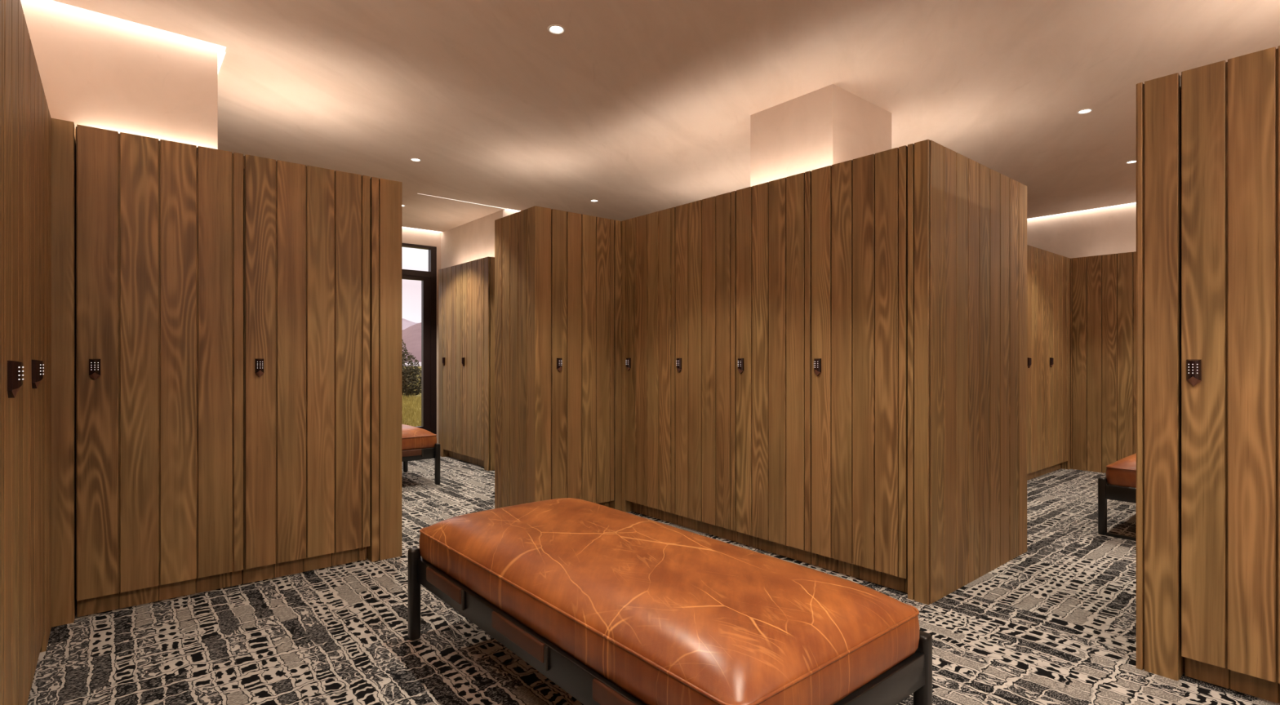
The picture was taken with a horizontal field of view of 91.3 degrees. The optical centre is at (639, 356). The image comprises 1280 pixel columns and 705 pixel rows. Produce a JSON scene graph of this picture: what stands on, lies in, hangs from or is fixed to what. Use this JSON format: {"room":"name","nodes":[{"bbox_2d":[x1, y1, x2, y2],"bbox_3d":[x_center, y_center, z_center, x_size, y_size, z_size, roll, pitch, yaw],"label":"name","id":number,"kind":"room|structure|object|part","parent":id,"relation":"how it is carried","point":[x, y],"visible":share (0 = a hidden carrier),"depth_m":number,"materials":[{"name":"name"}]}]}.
{"room":"changing room","nodes":[
{"label":"changing room","id":0,"kind":"room"},
{"bbox_2d":[20,0,217,149],"bbox_3d":[-2.823,-1.321,3.028,1.242,0.518,0.532,0,0,-40],"label":"wall","id":1,"kind":"structure","parent":0,"point":[94,73],"depth_m":2.98,"materials":[{"name":"paint"}]},
{"bbox_2d":[401,227,440,443],"bbox_3d":[-2.271,-0.190,8.317,8.900,2.780,0.150,0,0,-40],"label":"wall","id":2,"kind":"structure","parent":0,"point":[408,236],"depth_m":7.93,"materials":[{"name":"paint"}]},
{"bbox_2d":[401,243,436,434],"bbox_3d":[-3.360,-0.099,7.364,1.946,2.597,0.085,0,0,-40],"label":"window","id":3,"kind":"structure","parent":2,"relation":"attached to","point":[428,279],"depth_m":7.90,"materials":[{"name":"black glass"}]},
{"bbox_3d":[-3.022,0.072,7.651,0.909,2.151,0.063,0,0,-40],"label":"sash","id":4,"kind":"part","parent":3,"relation":"part of","materials":[{"name":"metal"}]},
{"bbox_2d":[440,209,515,269],"bbox_3d":[-1.722,-1.321,7.595,0.750,0.518,1.663,0,0,-40],"label":"wall","id":5,"kind":"structure","parent":0,"point":[474,240],"depth_m":7.32,"materials":[{"name":"paint"}]},
{"bbox_2d":[26,456,1279,704],"bbox_3d":[0.705,1.230,4.783,9.300,0.060,9.410,0,0,-40],"label":"floor","id":6,"kind":"structure","parent":0,"point":[1055,624],"depth_m":2.65,"materials":[{"name":"carpet"}]},
{"bbox_2d":[0,0,4,704],"bbox_3d":[-1.618,0.075,1.154,0.629,2.250,0.630,0,0,-40],"label":"locker","id":7,"kind":"object","parent":6,"relation":"on","point":[2,2],"visible":1,"depth_m":1.54,"materials":[{"name":"brown wood"}]},
{"bbox_2d":[4,0,30,704],"bbox_3d":[-2.024,0.075,1.636,0.629,2.250,0.630,0,0,-40],"label":"locker","id":8,"kind":"object","parent":6,"relation":"on","point":[16,35],"visible":1,"depth_m":1.77,"materials":[{"name":"brown wood"}]},
{"bbox_3d":[-1.632,0.089,1.641,0.018,0.037,0.040,0,0,-40],"label":"chin plate","id":9,"kind":"part","parent":8,"relation":"part of","materials":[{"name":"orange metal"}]},
{"bbox_2d":[30,40,45,690],"bbox_3d":[-2.430,0.075,2.118,0.629,2.250,0.630,0,0,-40],"label":"locker","id":10,"kind":"object","parent":6,"relation":"on","point":[37,98],"visible":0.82,"depth_m":2.25,"materials":[{"name":"brown wood"}]},
{"bbox_3d":[-2.038,0.089,2.123,0.018,0.037,0.040,0,0,-40],"label":"chin plate","id":11,"kind":"part","parent":10,"relation":"part of","materials":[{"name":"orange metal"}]},
{"bbox_2d":[40,99,51,653],"bbox_3d":[-2.741,0.075,2.465,0.600,2.250,0.293,0,0,-40],"label":"filler panel","id":12,"kind":"object","parent":6,"relation":"on","point":[48,120],"visible":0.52,"depth_m":2.65,"materials":[{"name":"brown wood"}]},
{"bbox_2d":[50,117,76,627],"bbox_3d":[-2.690,0.071,2.899,0.112,2.258,0.300,0,0,-40],"label":"filler panel","id":13,"kind":"object","parent":6,"relation":"on","point":[64,602],"visible":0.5,"depth_m":2.80,"materials":[{"name":"brown wood"}]},
{"bbox_2d":[75,124,244,617],"bbox_3d":[-2.488,0.075,3.259,0.651,2.250,0.649,0,0,-40],"label":"locker","id":14,"kind":"object","parent":6,"relation":"on","point":[159,224],"visible":1,"depth_m":3.02,"materials":[{"name":"brown wood"}]},
{"bbox_3d":[-2.485,0.089,2.852,0.040,0.037,0.018,0,0,-40],"label":"chin plate","id":15,"kind":"part","parent":14,"relation":"part of","materials":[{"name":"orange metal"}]},
{"bbox_2d":[241,154,369,584],"bbox_3d":[-1.999,0.075,3.671,0.629,2.250,0.649,0,0,-40],"label":"locker","id":16,"kind":"object","parent":6,"relation":"on","point":[306,229],"visible":0.98,"depth_m":3.43,"materials":[{"name":"brown wood"}]},
{"bbox_3d":[-1.987,0.089,3.271,0.040,0.037,0.018,0,0,-40],"label":"chin plate","id":17,"kind":"part","parent":16,"relation":"part of","materials":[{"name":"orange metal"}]},
{"bbox_2d":[366,177,401,562],"bbox_3d":[-1.696,0.075,3.944,0.180,2.250,0.618,0,0,-40],"label":"end panel","id":18,"kind":"object","parent":6,"relation":"on","point":[385,195],"visible":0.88,"depth_m":3.70,"materials":[{"name":"brown wood"}]},
{"bbox_2d":[401,424,439,484],"bbox_3d":[-2.853,0.934,5.624,1.822,0.532,0.892,0,0,-40],"label":"leather bench","id":19,"kind":"object","parent":6,"relation":"on","point":[417,443],"visible":0.27,"depth_m":5.81,"materials":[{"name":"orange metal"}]},
{"bbox_3d":[-2.446,1.008,6.520,0.044,0.384,0.046,0,0,-40],"label":"leg","id":20,"kind":"part","parent":19,"relation":"part of","materials":[{"name":"black metal"}]},
{"bbox_3d":[-2.591,0.905,5.313,1.738,0.098,0.022,0,0,-40],"label":"rail","id":21,"kind":"part","parent":19,"relation":"part of","materials":[{"name":"black metal"}]},
{"bbox_2d":[401,424,436,450],"bbox_3d":[-2.853,0.763,5.624,1.806,0.190,0.820,0,0,-40],"label":"cushion","id":22,"kind":"object","parent":19,"relation":"on","point":[413,438],"depth_m":5.80,"materials":[{"name":"leather"}]},
{"bbox_3d":[-1.901,1.008,5.873,0.044,0.384,0.046,0,0,-40],"label":"leg","id":23,"kind":"part","parent":19,"relation":"part of","materials":[{"name":"black metal"}]},
{"bbox_2d":[438,268,448,457],"bbox_3d":[-2.153,0.075,7.726,0.640,2.250,0.125,0,0,-40],"label":"end panel","id":24,"kind":"object","parent":6,"relation":"on","point":[443,453],"visible":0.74,"depth_m":7.50,"materials":[{"name":"brown wood"}]},
{"bbox_2d":[442,263,467,462],"bbox_3d":[-1.946,0.075,7.460,0.667,2.250,0.540,0,0,-40],"label":"locker","id":25,"kind":"object","parent":6,"relation":"on","point":[452,276],"visible":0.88,"depth_m":7.25,"materials":[{"name":"brown wood"}]},
{"bbox_2d":[461,257,484,466],"bbox_3d":[-1.598,0.075,7.047,0.667,2.250,0.540,0,0,-40],"label":"locker","id":26,"kind":"object","parent":6,"relation":"on","point":[473,272],"visible":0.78,"depth_m":6.84,"materials":[{"name":"brown wood"}]},
{"bbox_2d":[484,256,494,471],"bbox_3d":[-1.173,0.075,6.980,1.178,2.250,0.102,0,0,-40],"label":"end panel","id":27,"kind":"object","parent":6,"relation":"on","point":[489,262],"visible":0.19,"depth_m":6.59,"materials":[{"name":"brown wood"}]},
{"bbox_2d":[494,205,551,508],"bbox_3d":[-0.881,0.075,4.637,0.132,2.250,0.628,0,0,-40],"label":"end panel","id":28,"kind":"object","parent":6,"relation":"on","point":[522,238],"visible":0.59,"depth_m":4.50,"materials":[{"name":"brown wood"}]},
{"bbox_2d":[551,208,613,506],"bbox_3d":[-0.593,0.075,4.841,0.565,2.250,0.629,0,0,-40],"label":"locker","id":29,"kind":"object","parent":6,"relation":"on","point":[582,246],"visible":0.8,"depth_m":4.60,"materials":[{"name":"brown wood"}]},
{"bbox_2d":[608,220,622,511],"bbox_3d":[-0.251,0.075,4.953,0.095,2.250,0.300,0,0,-40],"label":"filler panel","id":30,"kind":"object","parent":6,"relation":"on","point":[616,504],"visible":0.27,"depth_m":4.83,"materials":[{"name":"brown wood"}]},
{"bbox_2d":[622,220,632,512],"bbox_3d":[-0.015,0.075,4.923,0.300,2.250,0.038,0,0,-40],"label":"filler panel","id":31,"kind":"object","parent":6,"relation":"on","point":[627,506],"visible":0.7,"depth_m":4.83,"materials":[{"name":"brown wood"}]},
{"bbox_2d":[625,207,682,526],"bbox_3d":[0.298,0.075,4.793,0.669,2.250,0.558,0,0,-40],"label":"locker","id":32,"kind":"object","parent":6,"relation":"on","point":[650,238],"visible":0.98,"depth_m":4.58,"materials":[{"name":"brown wood"}]},
{"bbox_2d":[408,497,932,704],"bbox_3d":[-0.063,0.934,2.252,0.892,0.532,1.822,0,0,-40],"label":"leather bench","id":33,"kind":"object","parent":6,"relation":"on","point":[611,606],"visible":1,"depth_m":1.78,"materials":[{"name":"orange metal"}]},
{"bbox_3d":[-0.959,1.008,2.659,0.046,0.384,0.044,0,0,-40],"label":"leg","id":34,"kind":"part","parent":33,"relation":"part of","materials":[{"name":"black metal"}]},
{"bbox_3d":[-0.374,0.905,1.990,0.022,0.098,1.738,0,0,-40],"label":"rail","id":35,"kind":"part","parent":33,"relation":"part of","materials":[{"name":"black metal"}]},
{"bbox_3d":[0.514,0.908,1.566,0.804,0.092,0.022,0,0,-40],"label":"rail","id":36,"kind":"part","parent":33,"relation":"part of","materials":[{"name":"black metal"}]},
{"bbox_3d":[0.833,1.008,1.844,0.046,0.384,0.044,0,0,-40],"label":"leg","id":37,"kind":"part","parent":33,"relation":"part of","materials":[{"name":"black metal"}]},
{"bbox_2d":[675,191,742,544],"bbox_3d":[0.657,0.075,4.367,0.669,2.250,0.558,0,0,-40],"label":"locker","id":38,"kind":"object","parent":6,"relation":"on","point":[706,228],"visible":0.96,"depth_m":4.16,"materials":[{"name":"brown wood"}]},
{"bbox_2d":[736,170,818,566],"bbox_3d":[1.016,0.075,3.940,0.669,2.250,0.558,0,0,-40],"label":"locker","id":39,"kind":"object","parent":6,"relation":"on","point":[774,217],"visible":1,"depth_m":3.73,"materials":[{"name":"brown wood"}]},
{"bbox_2d":[811,145,907,593],"bbox_3d":[1.375,0.075,3.514,0.669,2.250,0.558,0,0,-40],"label":"locker","id":40,"kind":"object","parent":6,"relation":"on","point":[860,205],"visible":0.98,"depth_m":3.29,"materials":[{"name":"brown wood"}]},
{"bbox_3d":[0.981,0.089,3.481,0.018,0.037,0.040,0,0,-40],"label":"chin plate","id":41,"kind":"part","parent":40,"relation":"part of","materials":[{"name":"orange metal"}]},
{"bbox_2d":[907,139,1026,604],"bbox_3d":[1.855,0.075,3.478,1.298,2.250,0.108,0,0,-40],"label":"end panel","id":42,"kind":"object","parent":6,"relation":"on","point":[967,219],"visible":1,"depth_m":3.28,"materials":[{"name":"brown wood"}]},
{"bbox_2d":[1026,244,1048,480],"bbox_3d":[3.669,0.075,6.262,0.610,2.250,0.607,0,0,-40],"label":"locker","id":43,"kind":"object","parent":6,"relation":"on","point":[1037,258],"visible":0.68,"depth_m":6.04,"materials":[{"name":"brown wood"}]},
{"bbox_2d":[1040,251,1068,475],"bbox_3d":[4.136,0.075,6.655,0.610,2.250,0.607,0,0,-40],"label":"locker","id":44,"kind":"object","parent":6,"relation":"on","point":[1058,265],"visible":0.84,"depth_m":6.42,"materials":[{"name":"brown wood"}]},
{"bbox_2d":[1060,257,1071,469],"bbox_3d":[4.400,0.075,6.895,0.095,2.250,0.580,0,0,-40],"label":"filler panel","id":45,"kind":"object","parent":6,"relation":"on","point":[1065,465],"visible":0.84,"depth_m":6.67,"materials":[{"name":"brown wood"}]},
{"bbox_2d":[1071,251,1136,473],"bbox_3d":[5.710,0.075,5.399,0.060,2.250,3.388,0,0,-40],"label":"wall panel","id":46,"kind":"object","parent":6,"relation":"on","point":[1104,286],"visible":0.38,"depth_m":6.46,"materials":[{"name":"brown wood"}]},
{"bbox_2d":[1097,453,1136,541],"bbox_3d":[4.070,0.934,4.466,1.822,0.532,0.892,0,0,-40],"label":"leather bench","id":47,"kind":"object","parent":6,"relation":"on","point":[1121,475],"visible":0.3,"depth_m":4.16,"materials":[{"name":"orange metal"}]},
{"bbox_3d":[3.117,1.008,4.217,0.044,0.384,0.046,0,0,-40],"label":"leg","id":48,"kind":"part","parent":47,"relation":"part of","materials":[{"name":"black metal"}]},
{"bbox_3d":[3.384,0.908,3.889,0.022,0.092,0.804,0,0,-40],"label":"rail","id":49,"kind":"part","parent":47,"relation":"part of","materials":[{"name":"black metal"}]},
{"bbox_2d":[1106,453,1136,488],"bbox_3d":[4.070,0.763,4.466,1.806,0.190,0.820,0,0,-40],"label":"cushion","id":50,"kind":"object","parent":47,"relation":"on","point":[1122,473],"depth_m":4.14,"materials":[{"name":"leather"}]},
{"bbox_2d":[1136,72,1184,681],"bbox_3d":[2.445,0.075,2.777,1.298,2.250,0.126,0,0,-40],"label":"end panel","id":51,"kind":"object","parent":6,"relation":"on","point":[1158,100],"visible":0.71,"depth_m":2.35,"materials":[{"name":"brown wood"}]},
{"bbox_2d":[1180,45,1279,704],"bbox_3d":[2.400,0.075,2.297,0.669,2.250,0.545,0,0,-40],"label":"locker","id":52,"kind":"object","parent":6,"relation":"on","point":[1230,110],"visible":1,"depth_m":2.20,"materials":[{"name":"brown wood"}]},
{"bbox_3d":[2.004,0.089,2.266,0.018,0.037,0.040,0,0,-40],"label":"chin plate","id":53,"kind":"part","parent":52,"relation":"part of","materials":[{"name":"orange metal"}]},
{"bbox_2d":[52,0,1279,231],"bbox_3d":[0.692,-1.630,4.799,9.300,0.100,9.450,0,0,-40],"label":"ceiling","id":54,"kind":"structure","parent":0,"point":[638,108],"depth_m":3.59,"materials":[{"name":"paint"}]},
{"bbox_2d":[26,0,226,52],"bbox_3d":[-2.614,-1.578,2.810,1.260,0.002,0.066,0,0,-40],"label":"led strip","id":55,"kind":"object","parent":54,"relation":"attached to","point":[51,3],"visible":1,"depth_m":2.97,"materials":[{"name":"white plastic"}]},
{"bbox_2d":[217,50,225,71],"bbox_3d":[-2.321,-1.578,3.423,0.032,0.002,0.494,0,0,-40],"label":"led strip","id":56,"kind":"object","parent":54,"relation":"attached to","point":[220,54],"visible":0.47,"depth_m":3.30,"materials":[{"name":"white plastic"}]},
{"bbox_2d":[409,158,421,161],"bbox_3d":[-1.798,-1.577,5.015,0.086,0.004,0.086,0,0,-40],"label":"recessed light","id":57,"kind":"object","parent":54,"relation":"in","point":[411,159],"visible":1,"depth_m":5.01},
{"bbox_2d":[401,226,442,232],"bbox_3d":[-3.364,-1.578,7.248,2.190,0.002,0.072,0,0,-40],"label":"led strip","id":58,"kind":"object","parent":54,"relation":"attached to","point":[402,227],"visible":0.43,"depth_m":7.77,"materials":[{"name":"white plastic"}]},
{"bbox_2d":[418,193,506,208],"bbox_3d":[-1.784,-1.578,6.361,0.966,0.002,0.026,0,0,-42],"label":"led strip","id":59,"kind":"object","parent":54,"relation":"attached to","point":[419,193],"visible":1,"depth_m":6.42,"materials":[{"name":"white plastic"}]},
{"bbox_2d":[505,208,520,212],"bbox_3d":[-1.163,-1.578,6.931,0.710,0.002,0.065,0,0,-40],"label":"led strip","id":60,"kind":"object","parent":54,"relation":"attached to","point":[510,210],"visible":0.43,"depth_m":6.74,"materials":[{"name":"white plastic"}]},
{"bbox_2d":[547,24,565,34],"bbox_3d":[-0.403,-1.577,3.017,0.086,0.004,0.086,0,0,-40],"label":"recessed light","id":61,"kind":"object","parent":54,"relation":"in","point":[553,28],"visible":1,"depth_m":3.01,"materials":[{"name":"white plastic"}]},
{"bbox_2d":[1026,202,1136,220],"bbox_3d":[4.861,-1.578,6.708,0.057,0.002,6.400,0,0,-40],"label":"led strip","id":62,"kind":"object","parent":54,"relation":"attached to","point":[1133,202],"visible":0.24,"depth_m":6.77,"materials":[{"name":"white plastic"}]},
{"bbox_2d":[1076,108,1093,114],"bbox_3d":[2.860,-1.577,4.023,0.086,0.004,0.086,0,0,-40],"label":"recessed light","id":63,"kind":"object","parent":54,"relation":"in","point":[1086,110],"visible":1,"depth_m":4.03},
{"bbox_2d":[1124,160,1136,164],"bbox_3d":[3.985,-1.577,5.068,0.086,0.004,0.086,0,0,-40],"label":"recessed light","id":64,"kind":"object","parent":54,"relation":"in","point":[1132,161],"visible":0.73,"depth_m":5.07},
{"bbox_2d":[750,84,891,186],"bbox_3d":[1.177,-1.321,4.075,0.674,0.518,0.613,0,0,-40],"label":"wall pillar","id":65,"kind":"structure","parent":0,"point":[830,125],"depth_m":3.82,"materials":[{"name":"paint"}]},
{"bbox_2d":[1026,204,1136,258],"bbox_3d":[4.153,-0.190,7.713,0.150,2.780,9.050,0,0,-40],"label":"wall","id":66,"kind":"structure","parent":0,"point":[1111,230],"depth_m":6.77,"materials":[{"name":"paint"}]},
{"label":"outside","id":67,"kind":"structure","parent":0,"visible":0},
{"bbox_2d":[401,366,421,426],"bbox_3d":[-31.536,1.500,37.451,120.000,0.200,82.080,0,0,-40],"label":"ground","id":68,"kind":"structure","parent":67,"point":[418,396],"depth_m":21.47,"materials":[{"name":"green plant"}]},
{"bbox_2d":[401,338,421,397],"bbox_3d":[-8.768,0.358,21.489,2.559,2.427,2.264,0,0,-40],"label":"tree","id":69,"kind":"object","parent":68,"relation":"on","point":[408,380],"visible":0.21,"depth_m":21.33,"materials":[{"name":"green plant"}]},
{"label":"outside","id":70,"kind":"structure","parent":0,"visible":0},
{"bbox_2d":[401,318,417,329],"bbox_3d":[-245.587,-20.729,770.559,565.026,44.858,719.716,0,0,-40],"label":"hills","id":71,"kind":"structure","parent":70,"point":[406,324],"depth_m":679.64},
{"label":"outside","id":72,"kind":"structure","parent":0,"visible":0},
{"bbox_2d":[401,322,421,362],"bbox_3d":[-91.218,-7.787,286.208,209.867,18.973,267.323,0,0,-40],"label":"hills","id":73,"kind":"structure","parent":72,"point":[411,335],"depth_m":227.15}
]}

